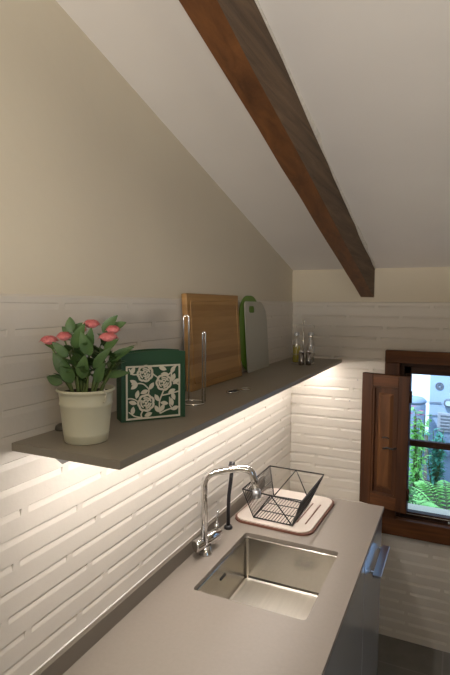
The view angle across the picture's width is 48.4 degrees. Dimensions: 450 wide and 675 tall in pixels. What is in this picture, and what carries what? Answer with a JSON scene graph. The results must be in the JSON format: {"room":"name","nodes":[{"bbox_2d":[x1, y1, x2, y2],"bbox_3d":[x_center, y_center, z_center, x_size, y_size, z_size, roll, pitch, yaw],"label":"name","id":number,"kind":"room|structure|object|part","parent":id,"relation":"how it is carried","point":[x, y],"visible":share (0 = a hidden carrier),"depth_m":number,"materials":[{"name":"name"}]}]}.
{"room":"kitchen","nodes":[
{"label":"kitchen","id":0,"kind":"room"},
{"bbox_2d":[0,0,292,674],"bbox_3d":[-0.771,-0.019,0.656,0.250,3.520,5.338,2,4,25],"label":"wall","id":1,"kind":"structure","parent":0,"point":[105,213],"depth_m":1.28,"materials":[{"name":"beige paint"}]},
{"bbox_2d":[55,423,62,430],"bbox_3d":[-0.382,0.208,1.173,0.032,0.016,0.032,2,4,25],"label":"puck","id":2,"kind":"object","parent":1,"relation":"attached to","point":[58,427],"visible":0.44,"depth_m":1.16,"materials":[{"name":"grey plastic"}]},
{"bbox_2d":[56,459,68,463],"bbox_3d":[-0.377,0.250,1.049,0.148,0.016,0.016,2,4,25],"label":"shelf bracket","id":3,"kind":"object","parent":1,"relation":"attached to","point":[59,460],"visible":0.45,"depth_m":1.03,"materials":[{"name":"grey metal"}]},
{"bbox_2d":[12,357,341,469],"bbox_3d":[0.093,0.181,1.898,0.281,0.018,1.980,2,4,25],"label":"wall shelf","id":4,"kind":"object","parent":1,"relation":"attached to","point":[127,443],"visible":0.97,"depth_m":1.24,"materials":[{"name":"grey laminate"}]},
{"bbox_2d":[39,315,134,444],"bbox_3d":[-0.283,0.087,1.075,0.184,0.271,0.152,2,4,25],"label":"potted plant","id":5,"kind":"object","parent":4,"relation":"on","point":[85,407],"visible":1,"depth_m":1.04,"materials":[{"name":"green plant"}]},
{"bbox_3d":[-0.301,0.165,1.085,0.124,0.115,0.124,2,4,25],"label":"pot","id":6,"kind":"part","parent":5,"relation":"part of","materials":[{"name":"beige ceramic"}]},
{"bbox_2d":[116,348,184,422],"bbox_3d":[-0.191,0.120,1.296,0.169,0.178,0.053,-1,4,-26],"label":"tin box","id":7,"kind":"object","parent":4,"relation":"on","point":[154,386],"visible":1,"depth_m":1.27,"materials":[{"name":"green metal"}]},
{"bbox_3d":[-0.266,0.131,1.262,0.004,0.160,0.042,-1,4,-26],"label":"panel","id":8,"kind":"part","parent":7,"relation":"part of","materials":[{"name":"green metal"}]},
{"bbox_3d":[-0.201,0.118,1.318,0.169,0.178,0.004,-1,4,-26],"label":"panel","id":9,"kind":"part","parent":7,"relation":"part of","materials":[{"name":"green metal"}]},
{"bbox_2d":[183,315,205,405],"bbox_3d":[-0.096,0.065,1.488,0.078,0.264,0.077,2,4,25],"label":"holder","id":10,"kind":"object","parent":4,"relation":"on","point":[202,401],"visible":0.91,"depth_m":1.49,"materials":[{"name":"silver metal"}]},
{"bbox_2d":[181,293,241,391],"bbox_3d":[-0.038,0.006,1.878,0.044,0.332,0.434,2,4,25],"label":"cutting board","id":11,"kind":"object","parent":4,"relation":"on","point":[216,315],"visible":1,"depth_m":1.83,"materials":[{"name":"brown wood"}]},
{"bbox_2d":[226,388,250,392],"bbox_3d":[0.044,0.180,1.716,0.046,0.006,0.123,3,5,38],"label":"clip","id":12,"kind":"object","parent":4,"relation":"on","point":[231,390],"visible":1,"depth_m":1.70,"materials":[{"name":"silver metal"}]},
{"bbox_2d":[239,296,256,369],"bbox_3d":[0.113,-0.019,2.231,0.020,0.335,0.245,2,4,25],"label":"cutting board","id":13,"kind":"object","parent":4,"relation":"on","point":[246,298],"visible":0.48,"depth_m":2.16,"materials":[{"name":"green plastic"}]},
{"bbox_2d":[244,301,268,372],"bbox_3d":[0.146,-0.009,2.279,0.024,0.309,0.263,2,4,25],"label":"cutting board","id":14,"kind":"object","parent":4,"relation":"on","point":[256,335],"visible":1,"depth_m":2.26,"materials":[{"name":"beige plastic"}]},
{"bbox_2d":[291,319,314,363],"bbox_3d":[0.396,0.019,2.514,0.125,0.226,0.072,0,4,0],"label":"stand","id":15,"kind":"object","parent":4,"relation":"on","point":[302,319],"visible":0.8,"depth_m":2.52,"materials":[{"name":"silver metal"}]},
{"bbox_2d":[293,332,299,361],"bbox_3d":[0.361,0.050,2.525,0.044,0.156,0.044,2,4,25],"label":"cruet bottle","id":16,"kind":"object","parent":15,"relation":"in","point":[296,348],"visible":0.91,"depth_m":2.51,"materials":[{"name":"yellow glass"}]},
{"bbox_2d":[298,350,303,364],"bbox_3d":[0.376,0.098,2.464,0.026,0.075,0.026,2,4,25],"label":"shaker","id":17,"kind":"object","parent":15,"relation":"in","point":[301,352],"visible":1,"depth_m":2.45,"materials":[{"name":"silver metal"}]},
{"bbox_3d":[0.394,0.018,2.522,0.018,0.223,0.005,1,4,2],"label":"post","id":18,"kind":"part","parent":15,"relation":"part of","materials":[{"name":"silver metal"}]},
{"bbox_2d":[306,350,310,364],"bbox_3d":[0.411,0.099,2.463,0.026,0.075,0.026,2,4,25],"label":"shaker","id":19,"kind":"object","parent":15,"relation":"in","point":[308,352],"visible":1,"depth_m":2.45,"materials":[{"name":"silver metal"}]},
{"bbox_2d":[308,332,313,361],"bbox_3d":[0.431,0.050,2.524,0.044,0.156,0.044,2,4,25],"label":"cruet bottle","id":20,"kind":"object","parent":15,"relation":"in","point":[309,333],"visible":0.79,"depth_m":2.51,"materials":[{"name":"clear glass"}]},
{"bbox_2d":[56,0,449,269],"bbox_3d":[0.664,-0.931,-0.071,3.500,1.645,5.538,2,4,25],"label":"ceiling","id":21,"kind":"structure","parent":0,"point":[372,77],"depth_m":1.41,"materials":[{"name":"paint"}]},
{"bbox_2d":[179,0,375,296],"bbox_3d":[-0.287,-0.821,0.380,0.083,1.499,4.940,2,4,25],"label":"ceiling beam","id":22,"kind":"structure","parent":21,"relation":"attached to","point":[238,34],"depth_m":1.28,"materials":[{"name":"brown wood"}]},
{"bbox_2d":[289,267,449,652],"bbox_3d":[1.728,0.346,2.385,3.350,2.600,0.260,2,4,25],"label":"wall","id":23,"kind":"structure","parent":0,"point":[409,308],"depth_m":2.70,"materials":[{"name":"beige paint"}]},
{"bbox_2d":[382,350,449,545],"bbox_3d":[1.313,0.558,2.614,0.894,0.979,0.375,2,4,25],"label":"window","id":24,"kind":"structure","parent":23,"relation":"in","point":[418,525],"depth_m":2.58,"materials":[{"name":"brown wood"}]},
{"bbox_2d":[359,372,411,513],"bbox_3d":[0.831,0.541,2.599,0.263,0.702,0.036,4,5,41],"label":"window shutter","id":25,"kind":"object","parent":24,"relation":"attached to","point":[386,398],"visible":0.99,"depth_m":2.59,"materials":[{"name":"brown wood"}]},
{"bbox_3d":[0.830,0.858,2.626,0.138,0.066,0.026,4,5,41],"label":"rail","id":26,"kind":"part","parent":25,"relation":"part of","materials":[{"name":"brown wood"}]},
{"bbox_3d":[0.833,0.539,2.605,0.138,0.574,0.024,4,5,41],"label":"moulding","id":27,"kind":"part","parent":25,"relation":"part of","materials":[{"name":"brown wood"}]},
{"bbox_3d":[0.836,0.539,2.608,0.118,0.554,0.011,4,5,41],"label":"panel","id":28,"kind":"part","parent":25,"relation":"part of","materials":[{"name":"brown wood"}]},
{"bbox_3d":[0.835,0.222,2.583,0.138,0.062,0.026,4,5,41],"label":"rail","id":29,"kind":"part","parent":25,"relation":"part of","materials":[{"name":"brown wood"}]},
{"bbox_3d":[0.871,0.540,2.633,0.075,0.823,0.038,2,4,25],"label":"casing","id":30,"kind":"part","parent":24,"relation":"part of","materials":[{"name":"brown wood"}]},
{"bbox_3d":[1.239,1.010,2.490,0.894,0.091,0.038,2,4,25],"label":"sill casing","id":31,"kind":"part","parent":24,"relation":"part of","materials":[{"name":"brown wood"}]},
{"bbox_3d":[1.246,0.112,2.431,0.894,0.064,0.038,2,4,25],"label":"head casing","id":32,"kind":"part","parent":24,"relation":"part of","materials":[{"name":"brown wood"}]},
{"bbox_3d":[1.271,0.556,2.523,0.744,0.835,0.105,2,4,25],"label":"frame","id":33,"kind":"part","parent":24,"relation":"part of","materials":[{"name":"brown wood"}]},
{"bbox_3d":[1.102,0.549,2.581,0.351,0.794,0.042,2,4,25],"label":"sash","id":34,"kind":"part","parent":24,"relation":"part of","materials":[{"name":"brown wood"}]},
{"bbox_2d":[378,634,449,674],"bbox_3d":[0.634,1.853,0.096,3.500,0.120,5.498,2,4,25],"label":"floor","id":35,"kind":"structure","parent":0,"point":[396,656],"depth_m":2.54,"materials":[{"name":"grey tile"}]},
{"bbox_2d":[324,566,363,674],"bbox_3d":[0.121,1.242,1.676,0.556,0.882,0.596,2,4,25],"label":"base cabinet","id":36,"kind":"object","parent":35,"relation":"on","point":[346,656],"visible":0.08,"depth_m":1.60,"materials":[{"name":"grey"}]},
{"bbox_2d":[30,476,383,674],"bbox_3d":[-0.225,0.811,0.909,0.580,0.070,3.163,2,4,25],"label":"countertop","id":37,"kind":"structure","parent":36,"relation":"on","point":[162,625],"depth_m":1.40,"materials":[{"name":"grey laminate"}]},
{"bbox_2d":[192,465,260,556],"bbox_3d":[0.005,0.612,1.759,0.218,0.326,0.149,2,4,25],"label":"tap","id":38,"kind":"object","parent":37,"relation":"on","point":[202,544],"visible":1,"depth_m":1.75,"materials":[{"name":"silver metal"}]},
{"bbox_3d":[-0.031,0.674,1.850,0.016,0.076,0.022,2,4,25],"label":"lever","id":39,"kind":"part","parent":38,"relation":"part of","materials":[{"name":"silver metal"}]},
{"bbox_2d":[219,461,234,529],"bbox_3d":[0.006,0.624,1.966,0.034,0.273,0.135,2,4,25],"label":"tap","id":40,"kind":"object","parent":37,"relation":"on","point":[227,526],"visible":0.65,"depth_m":1.99,"materials":[{"name":"black metal"}]},
{"bbox_2d":[197,537,336,619],"bbox_3d":[0.154,0.882,1.692,0.403,0.169,0.476,2,4,25],"label":"sink","id":41,"kind":"object","parent":37,"relation":"in","point":[287,580],"visible":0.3,"depth_m":1.86,"materials":[{"name":"metal"}]},
{"bbox_2d":[235,488,333,535],"bbox_3d":[0.266,0.743,2.169,0.336,0.013,0.410,2,4,27],"label":"tray","id":42,"kind":"object","parent":37,"relation":"on","point":[319,507],"visible":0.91,"depth_m":2.10,"materials":[{"name":"brown"}]},
{"bbox_2d":[242,465,323,525],"bbox_3d":[0.252,0.676,2.139,0.266,0.125,0.370,2,4,25],"label":"dish rack","id":43,"kind":"object","parent":42,"relation":"on","point":[304,503],"visible":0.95,"depth_m":2.12,"materials":[{"name":"black metal"}]},
{"bbox_2d":[361,517,389,674],"bbox_3d":[0.365,1.212,2.149,0.598,0.882,0.456,2,4,25],"label":"base cabinet","id":44,"kind":"object","parent":35,"relation":"on","point":[374,565],"visible":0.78,"depth_m":2.01,"materials":[{"name":"grey"}]},
{"bbox_3d":[0.632,0.910,2.039,0.042,0.010,0.270,2,4,25],"label":"handle","id":45,"kind":"part","parent":44,"relation":"part of","materials":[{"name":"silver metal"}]},
{"label":"outside","id":46,"kind":"structure","parent":0,"visible":0},
{"bbox_2d":[423,434,427,479],"bbox_3d":[3.715,1.930,7.804,14.000,0.550,10.962,2,4,25],"label":"ground","id":47,"kind":"structure","parent":46,"point":[425,454],"depth_m":6.72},
{"bbox_2d":[409,395,426,478],"bbox_3d":[1.694,1.191,4.590,0.254,1.320,0.254,2,4,25],"label":"tank","id":48,"kind":"object","parent":47,"relation":"on","point":[420,402],"visible":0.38,"depth_m":4.45,"materials":[{"name":"blue"}]},
{"bbox_3d":[1.699,0.557,4.548,0.254,0.048,0.254,2,4,25],"label":"lid","id":49,"kind":"part","parent":48,"relation":"part of","materials":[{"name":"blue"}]},
{"bbox_2d":[412,374,429,432],"bbox_3d":[1.680,-0.813,10.771,5.620,4.600,3.000,2,4,25],"label":"house","id":50,"kind":"structure","parent":47,"relation":"on","point":[420,383],"depth_m":8.45,"materials":[{"name":"white paint"}]},
{"bbox_2d":[408,478,449,508],"bbox_3d":[1.737,1.599,3.518,3.200,0.650,1.450,2,4,25],"label":"garden bed","id":51,"kind":"object","parent":47,"relation":"on","point":[411,484],"visible":0.02,"depth_m":3.96,"materials":[{"name":"green plant"}]},
{"bbox_2d":[408,476,418,503],"bbox_3d":[1.110,1.052,3.122,0.185,0.483,0.179,2,4,25],"label":"bush","id":52,"kind":"object","parent":51,"relation":"on","point":[410,488],"visible":0.09,"depth_m":3.10,"materials":[{"name":"green plant"}]},
{"bbox_2d":[409,406,431,499],"bbox_3d":[1.425,0.879,3.711,0.205,0.754,0.206,2,4,25],"label":"bush","id":53,"kind":"object","parent":51,"relation":"on","point":[417,474],"visible":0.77,"depth_m":3.69,"materials":[{"name":"green plant"}]},
{"bbox_2d":[410,480,449,509],"bbox_3d":[1.448,1.133,3.269,0.652,0.308,0.600,1,4,8],"label":"fern","id":54,"kind":"object","parent":51,"relation":"on","point":[424,502],"visible":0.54,"depth_m":3.38,"materials":[{"name":"green plant"}]},
{"bbox_2d":[424,428,446,492],"bbox_3d":[1.667,0.976,4.010,0.230,0.526,0.296,2,4,25],"label":"bush","id":55,"kind":"object","parent":51,"relation":"on","point":[437,456],"visible":0.79,"depth_m":3.96,"materials":[{"name":"green plant"}]},
{"bbox_2d":[427,375,449,482],"bbox_3d":[4.338,0.083,5.132,4.021,3.600,3.060,2,4,25],"label":"house","id":56,"kind":"structure","parent":47,"relation":"on","point":[439,403],"depth_m":4.63,"materials":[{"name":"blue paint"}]},
{"bbox_2d":[435,382,443,389],"bbox_3d":[1.984,0.450,4.625,0.074,0.074,0.011,2,4,25],"label":"round vent","id":57,"kind":"object","parent":56,"relation":"attached to","point":[438,385],"depth_m":4.62,"materials":[{"name":"metal"}]},
{"bbox_2d":[437,412,449,431],"bbox_3d":[2.106,0.787,4.582,0.295,0.175,0.019,2,4,25],"label":"vent","id":58,"kind":"object","parent":56,"relation":"attached to","point":[443,418],"depth_m":4.61,"materials":[{"name":"white metal"}]},
{"bbox_2d":[444,399,449,406],"bbox_3d":[2.071,0.601,4.570,0.135,0.070,0.050,2,4,25],"label":"lamp","id":59,"kind":"object","parent":56,"relation":"attached to","point":[446,401],"depth_m":4.56,"materials":[{"name":"grey"}]}
]}

